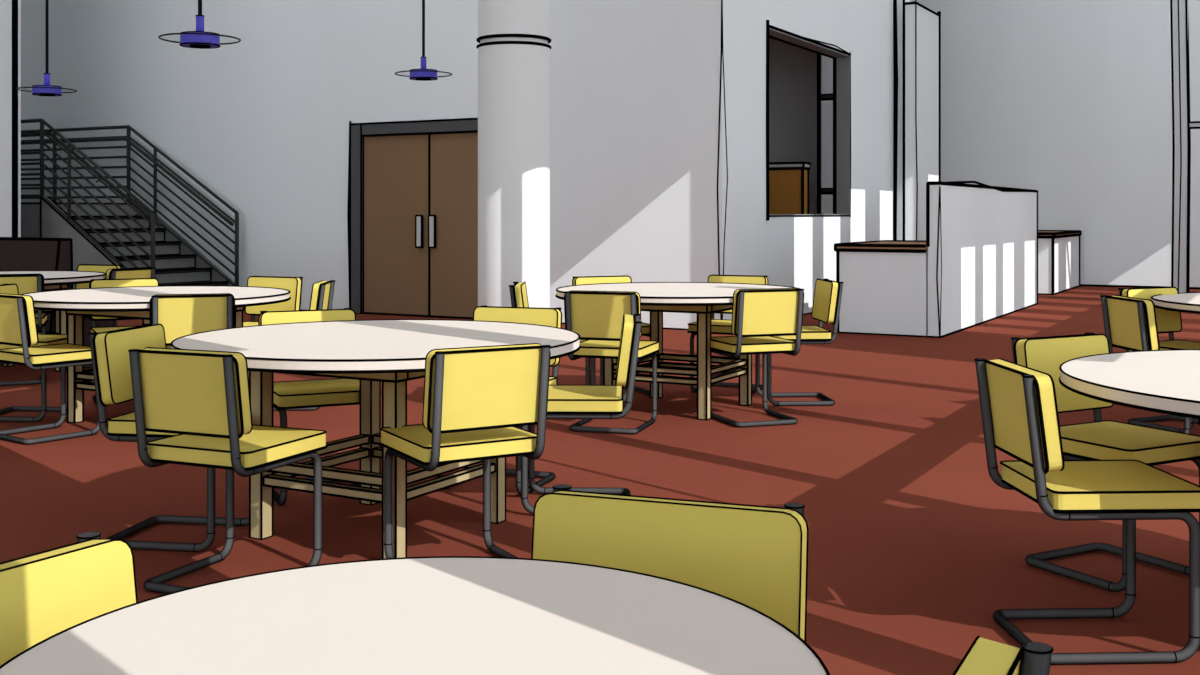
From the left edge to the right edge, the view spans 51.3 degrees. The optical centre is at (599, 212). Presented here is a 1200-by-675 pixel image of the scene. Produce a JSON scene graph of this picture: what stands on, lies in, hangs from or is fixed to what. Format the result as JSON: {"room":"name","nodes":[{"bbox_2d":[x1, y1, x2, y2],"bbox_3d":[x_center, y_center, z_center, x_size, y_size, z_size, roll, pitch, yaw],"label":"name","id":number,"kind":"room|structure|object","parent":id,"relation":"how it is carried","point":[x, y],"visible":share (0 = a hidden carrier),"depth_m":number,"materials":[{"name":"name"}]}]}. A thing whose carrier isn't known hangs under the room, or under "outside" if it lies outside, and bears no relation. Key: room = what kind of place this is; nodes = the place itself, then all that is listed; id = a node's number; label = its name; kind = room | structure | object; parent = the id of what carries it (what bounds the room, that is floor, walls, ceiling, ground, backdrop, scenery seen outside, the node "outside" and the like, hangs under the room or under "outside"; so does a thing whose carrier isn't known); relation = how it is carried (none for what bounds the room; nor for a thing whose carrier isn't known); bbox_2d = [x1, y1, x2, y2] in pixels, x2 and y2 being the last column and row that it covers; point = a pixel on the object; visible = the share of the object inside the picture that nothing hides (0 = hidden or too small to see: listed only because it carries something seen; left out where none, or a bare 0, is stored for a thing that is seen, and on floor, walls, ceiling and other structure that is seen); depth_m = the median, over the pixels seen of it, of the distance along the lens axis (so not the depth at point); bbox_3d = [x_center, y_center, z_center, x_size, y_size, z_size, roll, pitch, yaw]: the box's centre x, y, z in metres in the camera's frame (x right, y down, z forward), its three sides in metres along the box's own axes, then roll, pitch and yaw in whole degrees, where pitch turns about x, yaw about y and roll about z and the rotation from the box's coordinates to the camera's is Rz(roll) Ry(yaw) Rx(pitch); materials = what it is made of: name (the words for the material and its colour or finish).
{"room":"eatery","nodes":[
{"label":"eatery","id":0,"kind":"room"},
{"bbox_2d":[0,0,20,236],"bbox_3d":[-8.371,-3.415,15.876,3.095,9.300,0.110,0,0,29],"label":"wall","id":1,"kind":"structure","parent":0,"point":[10,10],"depth_m":15.19,"materials":[{"name":"white paint"}]},
{"bbox_2d":[21,0,730,329],"bbox_3d":[-3.638,-3.413,15.848,11.385,9.304,0.261,0,0,29],"label":"wall","id":2,"kind":"structure","parent":0,"point":[640,90],"depth_m":15.43,"materials":[{"name":"white paint"}]},
{"bbox_2d":[347,118,477,317],"bbox_3d":[-2.023,0.058,14.858,2.393,2.377,0.174,0,0,29],"label":"door","id":3,"kind":"structure","parent":2,"relation":"in","point":[412,208],"depth_m":14.94,"materials":[{"name":"brown wood"}]},
{"bbox_2d":[0,286,1199,674],"bbox_3d":[-3.216,1.310,7.159,21.200,0.150,35.960,0,0,29],"label":"floor","id":4,"kind":"structure","parent":0,"point":[914,549],"depth_m":5.45,"materials":[{"name":"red carpet"}]},
{"bbox_2d":[0,274,47,385],"bbox_3d":[-4.285,0.835,9.126,0.444,0.796,0.523,0,0,-21],"label":"dining chair","id":5,"kind":"object","parent":4,"relation":"on","point":[26,283],"visible":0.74,"depth_m":8.96,"materials":[{"name":"yellow fabric"}]},
{"bbox_2d":[0,283,66,421],"bbox_3d":[-3.480,0.835,7.576,0.520,0.795,0.440,0,0,6],"label":"dining chair","id":6,"kind":"object","parent":4,"relation":"on","point":[44,339],"visible":0.41,"depth_m":7.46,"materials":[{"name":"yellow fabric"}]},
{"bbox_2d":[0,293,99,443],"bbox_3d":[-3.075,0.835,6.913,0.440,0.795,0.520,0,0,37],"label":"dining chair","id":7,"kind":"object","parent":4,"relation":"on","point":[18,324],"visible":0.88,"depth_m":6.75,"materials":[{"name":"yellow fabric"}]},
{"bbox_2d":[0,270,105,371],"bbox_3d":[-4.650,0.861,9.650,1.567,0.765,1.567,0,0,29],"label":"round table","id":8,"kind":"object","parent":4,"relation":"on","point":[53,279],"visible":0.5,"depth_m":9.75,"materials":[{"name":"beige laminate"}]},
{"bbox_2d":[0,237,112,345],"bbox_3d":[-6.019,0.729,12.017,3.225,1.013,0.773,0,0,29],"label":"bench","id":9,"kind":"object","parent":4,"relation":"on","point":[16,253],"visible":0.16,"depth_m":11.14,"materials":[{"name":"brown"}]},
{"bbox_2d":[0,532,137,665],"bbox_3d":[-0.592,0.837,1.440,0.513,0.792,0.430,0,0,30],"label":"dining chair","id":10,"kind":"object","parent":4,"relation":"on","point":[44,594],"visible":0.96,"depth_m":1.62,"materials":[{"name":"yellow fabric"}]},
{"bbox_2d":[42,264,122,314],"bbox_3d":[-4.335,0.835,10.454,0.444,0.796,0.523,0,0,21],"label":"dining chair","id":11,"kind":"object","parent":4,"relation":"on","point":[81,267],"visible":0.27,"depth_m":10.63,"materials":[{"name":"yellow fabric"}]},
{"bbox_2d":[84,267,155,368],"bbox_3d":[-3.909,0.835,10.052,0.523,0.796,0.444,0,0,30],"label":"dining chair","id":12,"kind":"object","parent":4,"relation":"on","point":[138,272],"visible":0.23,"depth_m":9.92,"materials":[{"name":"yellow fabric"}]},
{"bbox_2d":[89,278,158,404],"bbox_3d":[-3.090,0.835,8.185,0.440,0.795,0.520,0,0,-27],"label":"dining chair","id":13,"kind":"object","parent":4,"relation":"on","point":[94,283],"visible":0.31,"depth_m":8.30,"materials":[{"name":"yellow fabric"}]},
{"bbox_2d":[21,196,234,288],"bbox_3d":[-6.941,0.515,16.645,4.826,1.464,1.534,0,0,29],"label":"staircase","id":14,"kind":"structure","parent":4,"relation":"on","point":[176,264],"depth_m":16.07,"materials":[{"name":"grey metal"}]},
{"bbox_2d":[21,119,161,267],"bbox_3d":[-7.323,-0.044,16.092,4.658,2.318,0.141,0,0,29],"label":"stair railing","id":15,"kind":"object","parent":14,"relation":"on","point":[29,133],"visible":0.94,"depth_m":15.52,"materials":[{"name":"grey metal"}]},
{"bbox_2d":[21,125,238,285],"bbox_3d":[-6.708,-0.044,17.193,4.658,2.318,0.141,0,0,29],"label":"stair railing","id":16,"kind":"object","parent":14,"relation":"on","point":[129,128],"visible":0.75,"depth_m":16.83,"materials":[{"name":"grey metal"}]},
{"bbox_2d":[20,285,290,423],"bbox_3d":[-2.660,0.860,7.500,1.564,0.762,1.564,0,0,29],"label":"round table","id":17,"kind":"object","parent":4,"relation":"on","point":[130,302],"visible":0.5,"depth_m":7.35,"materials":[{"name":"beige laminate"}]},
{"bbox_2d":[88,323,248,551],"bbox_3d":[-1.602,0.836,4.761,0.517,0.794,0.435,0,0,9],"label":"dining chair","id":18,"kind":"object","parent":4,"relation":"on","point":[109,349],"visible":0.63,"depth_m":4.60,"materials":[{"name":"yellow fabric"}]},
{"bbox_2d":[149,293,234,347],"bbox_3d":[-2.258,0.835,6.952,0.440,0.795,0.520,0,0,-16],"label":"dining chair","id":19,"kind":"object","parent":4,"relation":"on","point":[180,315],"visible":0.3,"depth_m":6.74,"materials":[{"name":"yellow fabric"}]},
{"bbox_2d":[128,347,326,593],"bbox_3d":[-1.239,0.836,4.191,0.435,0.794,0.517,0,0,24],"label":"dining chair","id":20,"kind":"object","parent":4,"relation":"on","point":[202,397],"visible":0.93,"depth_m":4.04,"materials":[{"name":"yellow fabric"}]},
{"bbox_2d":[243,276,302,326],"bbox_3d":[-2.338,0.835,8.479,0.440,0.795,0.520,0,0,24],"label":"dining chair","id":21,"kind":"object","parent":4,"relation":"on","point":[294,284],"visible":0.31,"depth_m":8.61,"materials":[{"name":"yellow fabric"}]},
{"bbox_2d":[248,280,334,410],"bbox_3d":[-1.981,0.835,7.987,0.520,0.795,0.440,0,0,-3],"label":"dining chair","id":22,"kind":"object","parent":4,"relation":"on","point":[322,292],"visible":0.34,"depth_m":7.80,"materials":[{"name":"yellow fabric"}]},
{"bbox_2d":[258,308,358,505],"bbox_3d":[-1.243,0.836,5.502,0.435,0.794,0.517,0,0,-25],"label":"dining chair","id":23,"kind":"object","parent":4,"relation":"on","point":[297,394],"visible":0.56,"depth_m":5.41,"materials":[{"name":"yellow fabric"}]},
{"bbox_2d":[171,319,580,558],"bbox_3d":[-0.855,0.860,4.885,1.560,0.758,1.560,0,0,29],"label":"round table","id":24,"kind":"object","parent":4,"relation":"on","point":[391,352],"visible":0.7,"depth_m":4.73,"materials":[{"name":"beige laminate"}]},
{"bbox_2d":[0,556,829,674],"bbox_3d":[-0.200,0.860,1.320,0.885,0.754,0.885,0,0,29],"label":"round table","id":25,"kind":"object","parent":4,"relation":"on","point":[430,615],"visible":1,"depth_m":1.47,"materials":[{"name":"beige laminate"}]},
{"bbox_2d":[380,343,550,557],"bbox_3d":[-0.466,0.836,4.288,0.435,0.794,0.517,0,0,-30],"label":"dining chair","id":26,"kind":"object","parent":4,"relation":"on","point":[475,399],"visible":0.88,"depth_m":4.13,"materials":[{"name":"yellow fabric"}]},
{"bbox_2d":[436,305,561,494],"bbox_3d":[-0.455,0.836,5.673,0.435,0.794,0.517,0,0,19],"label":"dining chair","id":27,"kind":"object","parent":4,"relation":"on","point":[529,315],"visible":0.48,"depth_m":5.81,"materials":[{"name":"yellow fabric"}]},
{"bbox_2d":[476,0,550,307],"bbox_3d":[-0.750,-3.415,10.900,0.652,9.300,0.652,0,0,29],"label":"column","id":28,"kind":"structure","parent":4,"relation":"on","point":[514,39],"depth_m":10.63,"materials":[{"name":"white paint"}]},
{"bbox_2d":[509,282,589,384],"bbox_3d":[-0.299,0.835,7.820,0.520,0.795,0.440,0,0,0],"label":"dining chair","id":29,"kind":"object","parent":4,"relation":"on","point":[518,291],"visible":0.23,"depth_m":7.62,"materials":[{"name":"yellow fabric"}]},
{"bbox_2d":[521,314,642,513],"bbox_3d":[-0.081,0.836,5.285,0.517,0.794,0.435,0,0,1],"label":"dining chair","id":30,"kind":"object","parent":4,"relation":"on","point":[564,401],"visible":0.76,"depth_m":5.08,"materials":[{"name":"yellow fabric"}]},
{"bbox_2d":[572,275,649,394],"bbox_3d":[0.098,0.835,8.530,0.440,0.795,0.520,0,0,-24],"label":"dining chair","id":31,"kind":"object","parent":4,"relation":"on","point":[576,280],"visible":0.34,"depth_m":8.64,"materials":[{"name":"yellow fabric"}]},
{"bbox_2d":[564,290,659,433],"bbox_3d":[0.073,0.835,7.200,0.440,0.795,0.520,0,0,18],"label":"dining chair","id":32,"kind":"object","parent":4,"relation":"on","point":[596,316],"visible":0.7,"depth_m":7.02,"materials":[{"name":"yellow fabric"}]},
{"bbox_2d":[531,484,808,641],"bbox_3d":[0.035,0.837,1.739,0.430,0.792,0.513,0,0,20],"label":"dining chair","id":33,"kind":"object","parent":4,"relation":"on","point":[755,556],"visible":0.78,"depth_m":1.89,"materials":[{"name":"yellow fabric"}]},
{"bbox_2d":[555,282,800,420],"bbox_3d":[0.500,0.860,7.920,1.564,0.762,1.564,0,0,29],"label":"round table","id":34,"kind":"object","parent":4,"relation":"on","point":[704,299],"visible":0.68,"depth_m":7.67,"materials":[{"name":"beige laminate"}]},
{"bbox_2d":[687,274,768,393],"bbox_3d":[0.892,0.835,8.659,0.440,0.795,0.520,0,0,24],"label":"dining chair","id":35,"kind":"object","parent":4,"relation":"on","point":[719,326],"visible":0.42,"depth_m":8.77,"materials":[{"name":"yellow fabric"}]},
{"bbox_2d":[710,288,803,426],"bbox_3d":[0.910,0.835,7.428,0.440,0.795,0.520,0,0,-19],"label":"dining chair","id":36,"kind":"object","parent":4,"relation":"on","point":[758,315],"visible":0.93,"depth_m":7.25,"materials":[{"name":"yellow plastic"}]},
{"bbox_2d":[769,162,810,213],"bbox_3d":[2.128,0.283,17.254,1.552,1.948,0.268,0,0,29],"label":"tall cabinet","id":37,"kind":"object","parent":4,"relation":"on","point":[788,181],"visible":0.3,"depth_m":16.92,"materials":[{"name":"orange wood"}]},
{"bbox_2d":[755,278,843,405],"bbox_3d":[1.289,0.835,8.183,0.520,0.795,0.440,0,0,-4],"label":"dining chair","id":38,"kind":"object","parent":4,"relation":"on","point":[827,293],"visible":0.84,"depth_m":8.00,"materials":[{"name":"yellow fabric"}]},
{"bbox_2d":[834,240,927,336],"bbox_3d":[3.246,0.781,13.399,0.943,0.941,1.789,0,0,29],"label":"counter","id":39,"kind":"object","parent":4,"relation":"on","point":[885,288],"depth_m":12.63,"materials":[{"name":"white paint"}]},
{"bbox_2d":[834,240,927,252],"bbox_3d":[3.246,0.353,13.399,0.943,0.085,1.789,0,0,29],"label":"countertop","id":40,"kind":"structure","parent":39,"relation":"on","point":[901,246],"depth_m":12.69,"materials":[{"name":"brown wood"}]},
{"bbox_2d":[926,181,1037,337],"bbox_3d":[4.585,0.450,14.667,0.155,1.607,5.271,0,0,29],"label":"wall","id":41,"kind":"structure","parent":4,"relation":"on","point":[982,239],"depth_m":13.75,"materials":[{"name":"white paint"}]},
{"bbox_2d":[952,636,1053,674],"bbox_3d":[0.146,0.837,1.220,0.513,0.792,0.430,0,0,27],"label":"dining chair","id":42,"kind":"object","parent":4,"relation":"on","point":[984,656],"visible":1,"depth_m":1.26,"materials":[{"name":"yellow fabric"}]},
{"bbox_2d":[1038,230,1081,294],"bbox_3d":[6.987,0.773,20.164,1.108,0.968,2.618,0,0,29],"label":"counter","id":43,"kind":"object","parent":4,"relation":"on","point":[1058,250],"depth_m":19.24,"materials":[{"name":"white paint"}]},
{"bbox_2d":[1038,230,1081,238],"bbox_3d":[6.987,0.337,20.164,1.108,0.095,2.618,0,0,29],"label":"countertop","id":44,"kind":"structure","parent":43,"relation":"on","point":[1050,234],"depth_m":19.51,"materials":[{"name":"brown wood"}]},
{"bbox_2d":[974,358,1199,664],"bbox_3d":[1.401,0.836,3.610,0.517,0.794,0.435,0,0,-2],"label":"dining chair","id":45,"kind":"object","parent":4,"relation":"on","point":[1018,403],"visible":0.94,"depth_m":3.46,"materials":[{"name":"yellow fabric"}]},
{"bbox_2d":[1011,332,1199,591],"bbox_3d":[1.755,0.836,4.309,0.435,0.794,0.517,0,0,-29],"label":"dining chair","id":46,"kind":"object","parent":4,"relation":"on","point":[1099,439],"visible":0.68,"depth_m":4.35,"materials":[{"name":"yellow fabric"}]},
{"bbox_2d":[1059,349,1199,424],"bbox_3d":[2.170,0.860,3.650,1.558,0.757,1.558,0,0,29],"label":"round table","id":47,"kind":"object","parent":4,"relation":"on","point":[1160,381],"visible":1,"depth_m":3.69,"materials":[{"name":"beige laminate"}]},
{"bbox_2d":[1100,295,1189,433],"bbox_3d":[2.950,0.835,6.519,0.520,0.795,0.440,0,0,-5],"label":"dining chair","id":48,"kind":"object","parent":4,"relation":"on","point":[1130,323],"visible":0.41,"depth_m":6.48,"materials":[{"name":"yellow plastic"}]},
{"bbox_2d":[1118,286,1199,432],"bbox_3d":[3.338,0.835,7.204,0.440,0.795,0.520,0,0,-27],"label":"dining chair","id":49,"kind":"object","parent":4,"relation":"on","point":[1169,322],"visible":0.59,"depth_m":7.36,"materials":[{"name":"yellow fabric"}]},
{"bbox_2d":[1151,292,1199,313],"bbox_3d":[3.870,0.860,6.850,1.563,0.761,1.563,0,0,29],"label":"round table","id":50,"kind":"object","parent":4,"relation":"on","point":[1187,302],"visible":0.91,"depth_m":6.88,"materials":[{"name":"beige laminate"}]},
{"bbox_2d":[769,38,821,213],"bbox_3d":[0.430,-0.765,16.834,4.826,4.000,5.430,0,0,29],"label":"wall","id":51,"kind":"structure","parent":0,"point":[792,69],"depth_m":18.43,"materials":[{"name":"paint"}]},
{"bbox_2d":[817,54,832,213],"bbox_3d":[3.321,-0.890,18.210,0.312,3.250,0.088,0,0,29],"label":"window","id":52,"kind":"structure","parent":51,"relation":"in","point":[820,97],"depth_m":18.23,"materials":[{"name":"black paint"}]},
{"bbox_2d":[731,0,893,319],"bbox_3d":[2.722,-3.413,15.771,0.211,9.304,6.310,0,0,29],"label":"wall","id":53,"kind":"structure","parent":0,"point":[791,251],"depth_m":15.29,"materials":[{"name":"white paint"}]},
{"bbox_2d":[766,20,850,220],"bbox_3d":[2.521,-1.042,15.415,0.251,2.256,3.050,0,0,29],"label":"window","id":54,"kind":"structure","parent":53,"relation":"in","point":[841,59],"depth_m":16.66,"materials":[{"name":"black paint"}]},
{"bbox_2d":[893,0,909,239],"bbox_3d":[4.330,-3.415,18.670,0.543,9.300,0.380,0,0,29],"label":"wall","id":55,"kind":"structure","parent":0,"point":[897,4],"depth_m":18.44,"materials":[{"name":"grey paint"}]},
{"bbox_2d":[903,0,940,239],"bbox_3d":[4.860,-0.955,18.849,0.226,4.420,1.384,0,0,29],"label":"pier","id":56,"kind":"object","parent":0,"point":[921,24],"visible":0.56,"depth_m":18.39,"materials":[{"name":"white paint"}]},
{"bbox_2d":[822,0,1199,289],"bbox_3d":[8.126,-3.406,21.201,14.500,9.318,0.278,0,0,29],"label":"wall","id":57,"kind":"structure","parent":0,"point":[1067,101],"depth_m":21.10,"materials":[{"name":"white paint"}]},
{"bbox_2d":[1170,0,1199,292],"bbox_3d":[10.861,-3.415,17.070,5.602,9.300,0.230,0,0,29],"label":"trim","id":58,"kind":"structure","parent":0,"point":[1182,126],"depth_m":18.28,"materials":[{"name":"grey paint"}]},
{"bbox_3d":[-3.133,-8.215,7.256,21.150,0.300,35.610,0,0,29],"label":"ceiling","id":59,"kind":"structure","parent":0,"visible":0},
{"bbox_2d":[16,0,76,95],"bbox_3d":[-5.043,-4.568,11.400,0.510,6.993,0.510,0,0,29],"label":"pendant lamp","id":60,"kind":"object","parent":59,"relation":"hanging from","point":[46,89],"visible":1,"depth_m":11.39,"materials":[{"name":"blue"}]},
{"bbox_2d":[158,0,240,48],"bbox_3d":[-2.592,-4.571,8.100,0.510,6.988,0.510,0,0,29],"label":"pendant lamp","id":61,"kind":"object","parent":59,"relation":"hanging from","point":[199,39],"visible":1,"depth_m":8.03,"materials":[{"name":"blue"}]},
{"bbox_2d":[395,0,451,80],"bbox_3d":[-1.581,-4.630,11.200,0.510,6.870,0.510,0,0,29],"label":"pendant lamp","id":62,"kind":"object","parent":59,"relation":"hanging from","point":[423,74],"visible":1,"depth_m":11.18,"materials":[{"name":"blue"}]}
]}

